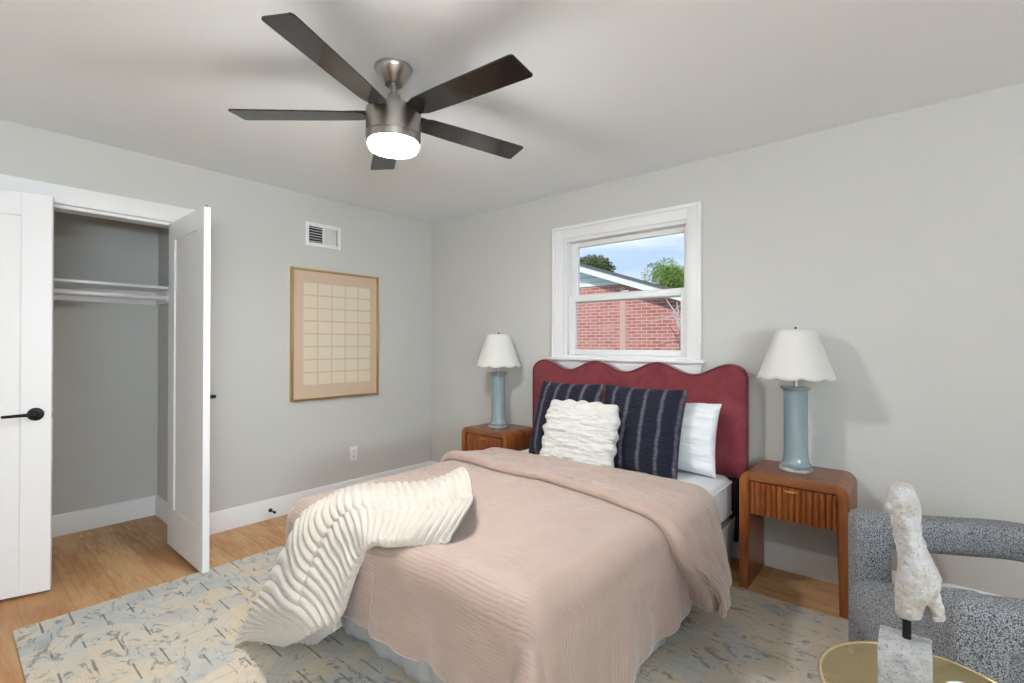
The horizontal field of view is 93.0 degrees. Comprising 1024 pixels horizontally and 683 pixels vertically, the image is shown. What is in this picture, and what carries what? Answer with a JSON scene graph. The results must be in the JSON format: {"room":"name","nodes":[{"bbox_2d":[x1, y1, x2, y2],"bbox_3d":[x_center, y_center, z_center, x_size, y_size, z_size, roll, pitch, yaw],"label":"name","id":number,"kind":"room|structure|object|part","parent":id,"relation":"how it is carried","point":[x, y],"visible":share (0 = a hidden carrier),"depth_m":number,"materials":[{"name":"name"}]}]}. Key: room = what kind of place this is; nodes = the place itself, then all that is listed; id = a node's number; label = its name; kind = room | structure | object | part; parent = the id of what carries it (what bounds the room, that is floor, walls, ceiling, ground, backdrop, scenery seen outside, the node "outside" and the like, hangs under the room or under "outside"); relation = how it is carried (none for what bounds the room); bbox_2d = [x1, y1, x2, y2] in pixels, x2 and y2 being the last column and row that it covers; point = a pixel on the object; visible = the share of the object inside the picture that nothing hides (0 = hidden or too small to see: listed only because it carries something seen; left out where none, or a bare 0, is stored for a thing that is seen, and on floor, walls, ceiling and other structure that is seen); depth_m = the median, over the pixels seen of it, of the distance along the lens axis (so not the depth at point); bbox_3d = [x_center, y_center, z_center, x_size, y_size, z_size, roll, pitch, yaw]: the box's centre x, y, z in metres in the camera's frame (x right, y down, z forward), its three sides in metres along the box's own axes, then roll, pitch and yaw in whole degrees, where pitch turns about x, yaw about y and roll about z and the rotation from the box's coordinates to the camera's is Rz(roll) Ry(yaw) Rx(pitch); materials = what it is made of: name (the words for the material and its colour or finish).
{"room":"bedroom","nodes":[
{"label":"bedroom","id":0,"kind":"room"},
{"bbox_2d":[52,211,168,514],"bbox_3d":[-2.945,0.068,2.898,0.735,2.440,1.715,0,0,40],"label":"wall","id":1,"kind":"structure","parent":0,"point":[110,360],"depth_m":3.43,"materials":[{"name":"grey paint"}]},
{"bbox_2d":[52,495,166,537],"bbox_3d":[-2.908,1.217,2.859,0.635,0.142,1.515,0,0,40],"label":"baseboard","id":2,"kind":"structure","parent":1,"relation":"attached to","point":[100,516],"depth_m":3.41,"materials":[{"name":"white paint"}]},
{"bbox_2d":[54,278,168,304],"bbox_3d":[-3.017,-0.333,2.961,0.344,0.112,1.513,0,0,40],"label":"closet shelf","id":3,"kind":"object","parent":1,"relation":"attached to","point":[59,283],"visible":0.44,"depth_m":3.33,"materials":[{"name":"white paint"}]},
{"bbox_2d":[54,288,167,301],"bbox_3d":[-2.920,-0.312,2.879,0.052,0.052,1.475,0,0,40],"label":"closet rod","id":4,"kind":"object","parent":3,"relation":"attached to","point":[56,291],"visible":0.8,"depth_m":3.19,"materials":[{"name":"white paint"}]},
{"bbox_2d":[0,119,431,512],"bbox_3d":[-2.760,0.066,2.470,0.100,2.440,6.000,0,0,40],"label":"wall","id":5,"kind":"structure","parent":0,"point":[264,445],"depth_m":3.58,"materials":[{"name":"grey paint"}]},
{"bbox_2d":[0,190,53,599],"bbox_3d":[-2.639,0.261,2.305,0.672,2.022,0.088,0,0,-34],"label":"door","id":6,"kind":"structure","parent":5,"relation":"in","point":[26,219],"depth_m":2.44,"materials":[{"name":"white paint"}]},
{"bbox_3d":[-2.435,0.368,2.420,0.149,0.066,0.052,0,0,-34],"label":"handle","id":7,"kind":"part","parent":6,"relation":"part of","materials":[{"name":"black metal"}]},
{"bbox_2d":[0,174,194,221],"bbox_3d":[-2.556,0.210,2.619,0.018,2.153,1.482,0,0,40],"label":"trim","id":8,"kind":"structure","parent":5,"relation":"attached to","point":[64,195],"depth_m":2.80,"materials":[{"name":"white paint"}]},
{"bbox_2d":[54,204,169,228],"bbox_3d":[-2.601,0.265,2.657,0.108,2.045,1.292,0,0,40],"label":"trim","id":9,"kind":"structure","parent":5,"relation":"attached to","point":[59,208],"depth_m":2.88,"materials":[{"name":"white paint"}]},
{"bbox_2d":[167,205,215,573],"bbox_3d":[-1.912,0.261,2.908,0.635,2.030,0.088,0,0,40],"label":"door","id":10,"kind":"structure","parent":5,"relation":"in","point":[189,300],"depth_m":2.83,"materials":[{"name":"white paint"}]},
{"bbox_2d":[209,461,430,534],"bbox_3d":[-1.429,1.225,3.951,0.015,0.142,2.008,0,0,40],"label":"baseboard","id":11,"kind":"structure","parent":5,"relation":"attached to","point":[235,517],"depth_m":3.54,"materials":[{"name":"white paint"}]},
{"bbox_2d":[305,221,340,249],"bbox_3d":[-1.504,-0.840,3.873,0.012,0.186,0.300,0,0,40],"label":"air vent","id":12,"kind":"object","parent":5,"relation":"in","point":[316,234],"visible":1,"depth_m":3.87,"materials":[{"name":"white metal"}]},
{"bbox_2d":[290,267,378,401],"bbox_3d":[-1.419,-0.052,3.952,0.032,1.020,0.768,0,0,40],"label":"framed print","id":13,"kind":"object","parent":5,"relation":"attached to","point":[334,316],"visible":1,"depth_m":3.92,"materials":[{"name":"beige paper"}]},
{"bbox_2d":[350,446,357,460],"bbox_3d":[-1.328,0.939,4.076,0.010,0.120,0.074,0,0,40],"label":"wall outlet","id":14,"kind":"object","parent":5,"relation":"attached to","point":[354,449],"visible":1,"depth_m":4.07,"materials":[{"name":"white paint"}]},
{"bbox_2d":[0,514,848,682],"bbox_3d":[-0.330,1.327,0.409,7.935,0.100,6.200,0,0,40],"label":"floor","id":15,"kind":"structure","parent":0,"point":[90,567],"depth_m":2.72,"materials":[{"name":"brown wood"}]},
{"bbox_2d":[12,545,848,682],"bbox_3d":[-0.240,1.282,2.108,3.050,0.010,2.480,0,0,40],"label":"area rug","id":16,"kind":"object","parent":15,"relation":"on","point":[185,629],"visible":0.28,"depth_m":2.04,"materials":[{"name":"beige fabric"}]},
{"bbox_2d":[533,359,749,544],"bbox_3d":[0.194,0.704,2.605,1.548,1.152,1.825,0,0,40],"label":"headboard","id":17,"kind":"object","parent":16,"relation":"on","point":[728,385],"visible":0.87,"depth_m":2.90,"materials":[{"name":"red fabric"}]},
{"bbox_2d":[341,517,734,682],"bbox_3d":[0.164,1.140,2.548,1.396,0.271,1.818,0,0,40],"label":"bed skirt","id":18,"kind":"object","parent":17,"relation":"on","point":[420,671],"visible":0.06,"depth_m":1.95,"materials":[{"name":"grey fabric"}]},
{"bbox_2d":[522,449,731,522],"bbox_3d":[0.179,0.886,2.567,1.394,0.238,1.780,0,0,40],"label":"mattress","id":19,"kind":"object","parent":17,"relation":"on","point":[719,487],"visible":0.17,"depth_m":2.69,"materials":[{"name":"white fabric"}]},
{"bbox_2d":[286,447,731,682],"bbox_3d":[-0.006,0.927,2.278,1.769,0.539,1.585,0,0,40],"label":"comforter","id":20,"kind":"object","parent":19,"relation":"on","point":[556,570],"visible":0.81,"depth_m":1.70,"materials":[{"name":"fabric"}]},
{"bbox_2d":[234,467,472,647],"bbox_3d":[-0.653,0.926,2.025,0.976,0.680,0.849,0,0,-15],"label":"throw blanket","id":21,"kind":"object","parent":20,"relation":"on","point":[304,598],"visible":1,"depth_m":1.89,"materials":[{"name":"white fabric"}]},
{"bbox_2d":[529,381,604,454],"bbox_3d":[0.349,0.521,3.205,0.245,0.500,0.524,0,0,-45],"label":"striped pillow","id":22,"kind":"object","parent":19,"relation":"on","point":[550,391],"visible":0.41,"depth_m":3.23,"materials":[{"name":"blue fabric"}]},
{"bbox_2d":[539,399,620,467],"bbox_3d":[0.403,0.569,2.943,0.517,0.420,0.212,0,0,37],"label":"fur pillow","id":23,"kind":"object","parent":19,"relation":"on","point":[583,431],"visible":0.85,"depth_m":2.87,"materials":[{"name":"white fur"}]},
{"bbox_2d":[604,384,688,479],"bbox_3d":[0.757,0.523,2.899,0.535,0.502,0.254,0,0,35],"label":"striped pillow","id":24,"kind":"object","parent":19,"relation":"on","point":[649,431],"visible":0.8,"depth_m":2.79,"materials":[{"name":"blue fabric"}]},
{"bbox_2d":[678,403,721,477],"bbox_3d":[0.920,0.560,2.958,0.663,0.406,0.192,0,0,44],"label":"sleeping pillow","id":25,"kind":"object","parent":19,"relation":"on","point":[700,420],"visible":0.34,"depth_m":2.77,"materials":[{"name":"white fabric"}]},
{"bbox_3d":[0.768,0.463,3.285,1.545,0.662,0.047,0,0,40],"label":"headboard","id":26,"kind":"part","parent":17,"relation":"part of","materials":[{"name":"red fabric"}]},
{"bbox_3d":[0.772,0.981,3.277,1.420,0.366,0.030,0,0,40],"label":"headboard panel","id":27,"kind":"part","parent":17,"relation":"part of","materials":[{"name":"black"}]},
{"bbox_2d":[818,641,997,682],"bbox_3d":[0.916,1.027,1.063,0.417,0.491,0.417,0,0,40],"label":"side table","id":28,"kind":"object","parent":16,"relation":"on","point":[853,661],"visible":0.73,"depth_m":1.17,"materials":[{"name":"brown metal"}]},
{"bbox_2d":[877,480,945,682],"bbox_3d":[0.912,0.554,1.109,0.119,0.460,0.105,0,0,40],"label":"sculpture","id":29,"kind":"object","parent":28,"relation":"on","point":[904,656],"visible":1,"depth_m":1.09,"materials":[{"name":"stone"}]},
{"bbox_3d":[0.910,0.661,1.120,0.017,0.047,0.017,0,0,40],"label":"stem","id":30,"kind":"part","parent":29,"relation":"part of","materials":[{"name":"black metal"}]},
{"bbox_2d":[848,508,1023,682],"bbox_3d":[1.615,0.976,1.550,0.798,0.599,0.831,0,0,18],"label":"armchair","id":31,"kind":"object","parent":16,"relation":"on","point":[982,633],"visible":0.68,"depth_m":1.74,"materials":[{"name":"grey fabric"}]},
{"bbox_3d":[1.447,0.985,1.966,0.122,0.586,0.141,0,0,18],"label":"leg","id":32,"kind":"part","parent":31,"relation":"part of","materials":[{"name":"grey fabric"}]},
{"bbox_3d":[1.564,1.008,1.566,0.690,0.195,0.547,0,0,18],"label":"seat","id":33,"kind":"part","parent":31,"relation":"part of","materials":[{"name":"grey fabric"}]},
{"bbox_3d":[1.236,0.981,1.310,0.122,0.586,0.141,0,0,18],"label":"leg","id":34,"kind":"part","parent":31,"relation":"part of","materials":[{"name":"grey fabric"}]},
{"bbox_2d":[462,423,531,450],"bbox_3d":[-0.114,0.991,3.894,0.480,0.612,0.360,0,0,40],"label":"nightstand","id":35,"kind":"object","parent":15,"relation":"on","point":[476,437],"visible":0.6,"depth_m":3.78,"materials":[{"name":"brown wood"}]},
{"bbox_3d":[-0.273,0.991,4.035,0.055,0.612,0.350,0,0,40],"label":"leg panel","id":36,"kind":"part","parent":35,"relation":"part of","materials":[{"name":"brown wood"}]},
{"bbox_3d":[-0.214,0.819,3.775,0.394,0.170,0.025,0,0,40],"label":"drawer","id":37,"kind":"part","parent":35,"relation":"part of","materials":[{"name":"brown wood"}]},
{"bbox_2d":[475,333,520,428],"bbox_3d":[-0.109,0.306,3.894,0.363,0.756,0.371,0,0,40],"label":"table lamp","id":38,"kind":"object","parent":35,"relation":"on","point":[498,350],"visible":1,"depth_m":3.82,"materials":[{"name":"white fabric"}]},
{"bbox_3d":[-0.109,0.072,3.896,0.363,0.262,0.371,0,0,40],"label":"lamp shade","id":39,"kind":"part","parent":38,"relation":"part of","materials":[{"name":"white fabric"}]},
{"bbox_3d":[0.052,0.990,3.761,0.055,0.612,0.350,0,0,40],"label":"leg panel","id":40,"kind":"part","parent":35,"relation":"part of","materials":[{"name":"brown wood"}]},
{"bbox_2d":[739,460,856,618],"bbox_3d":[1.492,0.985,2.537,0.480,0.612,0.360,0,0,40],"label":"nightstand","id":41,"kind":"object","parent":15,"relation":"on","point":[824,498],"visible":0.98,"depth_m":2.44,"materials":[{"name":"brown wood"}]},
{"bbox_3d":[1.333,0.986,2.678,0.055,0.612,0.350,0,0,40],"label":"leg panel","id":42,"kind":"part","parent":41,"relation":"part of","materials":[{"name":"brown wood"}]},
{"bbox_3d":[1.380,0.747,2.406,0.065,0.010,0.012,0,0,40],"label":"drawer pull","id":43,"kind":"part","parent":41,"relation":"part of","materials":[{"name":"gold metal"}]},
{"bbox_3d":[1.391,0.813,2.419,0.394,0.170,0.025,0,0,40],"label":"drawer","id":44,"kind":"part","parent":41,"relation":"part of","materials":[{"name":"brown wood"}]},
{"bbox_2d":[757,327,836,473],"bbox_3d":[1.500,0.301,2.568,0.363,0.756,0.371,0,0,40],"label":"table lamp","id":45,"kind":"object","parent":41,"relation":"on","point":[795,354],"visible":1,"depth_m":2.51,"materials":[{"name":"white fabric"}]},
{"bbox_3d":[1.500,0.067,2.569,0.363,0.262,0.371,0,0,40],"label":"lamp shade","id":46,"kind":"part","parent":45,"relation":"part of","materials":[{"name":"white fabric"}]},
{"bbox_3d":[1.658,0.984,2.404,0.055,0.612,0.350,0,0,40],"label":"leg panel","id":47,"kind":"part","parent":41,"relation":"part of","materials":[{"name":"brown wood"}]},
{"bbox_2d":[0,0,1023,224],"bbox_3d":[-0.327,-1.213,0.423,7.935,0.100,6.200,0,0,40],"label":"ceiling","id":48,"kind":"structure","parent":0,"point":[616,89],"depth_m":2.12,"materials":[{"name":"white paint"}]},
{"bbox_2d":[228,12,532,169],"bbox_3d":[-0.466,-0.975,2.045,1.252,0.358,1.279,0,0,40],"label":"ceiling fan","id":49,"kind":"object","parent":48,"relation":"hanging from","point":[394,126],"visible":1,"depth_m":1.95,"materials":[{"name":"silver metal"}]},
{"bbox_3d":[-0.890,-0.951,2.043,0.544,0.024,0.127,0,0,-1],"label":"blade","id":50,"kind":"part","parent":49,"relation":"part of","materials":[{"name":"brown wood"}]},
{"bbox_3d":[-0.614,-0.953,1.677,0.127,0.024,0.544,0,0,17],"label":"blade","id":51,"kind":"part","parent":49,"relation":"part of","materials":[{"name":"brown wood"}]},
{"bbox_3d":[-0.627,-0.949,2.419,0.127,0.024,0.544,0,0,-19],"label":"blade","id":52,"kind":"part","parent":49,"relation":"part of","materials":[{"name":"brown wood"}]},
{"bbox_2d":[368,134,417,158],"bbox_3d":[-0.500,-0.814,2.050,0.207,0.036,0.207,0,0,40],"label":"diffuser","id":53,"kind":"object","parent":49,"relation":"attached to","point":[397,146],"depth_m":2.00,"materials":[{"name":"white glass"}]},
{"bbox_3d":[-0.180,-0.952,1.827,0.544,0.024,0.127,0,0,35],"label":"blade","id":54,"kind":"part","parent":49,"relation":"part of","materials":[{"name":"brown wood"}]},
{"bbox_3d":[-0.188,-0.949,2.285,0.544,0.024,0.127,0,0,-37],"label":"blade","id":55,"kind":"part","parent":49,"relation":"part of","materials":[{"name":"brown wood"}]},
{"bbox_2d":[431,82,1023,598],"bbox_3d":[1.889,0.071,2.549,7.100,2.440,0.120,0,0,40],"label":"wall","id":56,"kind":"structure","parent":0,"point":[897,238],"depth_m":2.54,"materials":[{"name":"grey paint"}]},
{"bbox_2d":[548,201,705,373],"bbox_3d":[0.784,-0.332,3.455,1.186,1.089,0.165,0,0,40],"label":"window","id":57,"kind":"structure","parent":56,"relation":"in","point":[567,241],"depth_m":3.40,"materials":[{"name":"white paint"}]},
{"bbox_3d":[0.802,-0.336,3.469,0.965,0.907,0.120,0,0,40],"label":"frame","id":58,"kind":"part","parent":57,"relation":"part of","materials":[{"name":"white plastic"}]},
{"bbox_3d":[0.765,0.128,3.429,1.186,0.022,0.105,0,0,40],"label":"sill","id":59,"kind":"part","parent":57,"relation":"part of","materials":[{"name":"white paint"}]},
{"bbox_3d":[0.796,-0.125,3.454,0.909,0.449,0.034,0,0,40],"label":"sash","id":60,"kind":"part","parent":57,"relation":"part of","materials":[{"name":"white plastic"}]},
{"bbox_3d":[0.819,-0.527,3.483,0.909,0.461,0.030,0,0,40],"label":"sash","id":61,"kind":"part","parent":57,"relation":"part of","materials":[{"name":"white plastic"}]},
{"bbox_2d":[431,461,1003,596],"bbox_3d":[1.888,1.220,2.453,6.984,0.142,0.015,0,0,40],"label":"baseboard","id":62,"kind":"structure","parent":56,"relation":"attached to","point":[816,565],"depth_m":2.68,"materials":[{"name":"white paint"}]},
{"label":"outside","id":63,"kind":"structure","parent":0,"visible":0},
{"bbox_3d":[12.925,2.121,19.400,30.000,0.050,39.870,0,0,40],"label":"ground","id":64,"kind":"structure","parent":63,"visible":0},
{"bbox_2d":[580,254,615,271],"bbox_3d":[3.149,-0.831,21.020,2.657,5.856,2.522,0,0,40],"label":"leafy tree","id":65,"kind":"object","parent":64,"relation":"on","point":[596,261],"visible":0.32,"depth_m":20.30,"materials":[{"name":"green plant"}]},
{"bbox_2d":[577,263,680,349],"bbox_3d":[2.189,-0.086,12.441,7.027,4.264,6.380,0,0,40],"label":"neighbor house","id":66,"kind":"structure","parent":64,"relation":"on","point":[625,324],"depth_m":8.84,"materials":[{"name":"red brick"}]},
{"bbox_3d":[-0.091,-1.081,10.807,5.658,0.068,0.230,0,0,40],"label":"gable trim","id":67,"kind":"part","parent":66,"relation":"part of","materials":[{"name":"white"}]},
{"bbox_2d":[640,257,683,287],"bbox_3d":[5.642,-0.522,17.701,1.956,5.208,1.569,0,0,7],"label":"leafy tree","id":68,"kind":"object","parent":64,"relation":"on","point":[672,276],"visible":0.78,"depth_m":17.30,"materials":[{"name":"green plant"}]},
{"bbox_2d":[651,298,680,328],"bbox_3d":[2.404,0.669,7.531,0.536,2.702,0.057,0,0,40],"label":"bare shrub","id":69,"kind":"object","parent":64,"relation":"on","point":[675,316],"visible":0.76,"depth_m":7.43,"materials":[{"name":"grey plant"}]}
]}

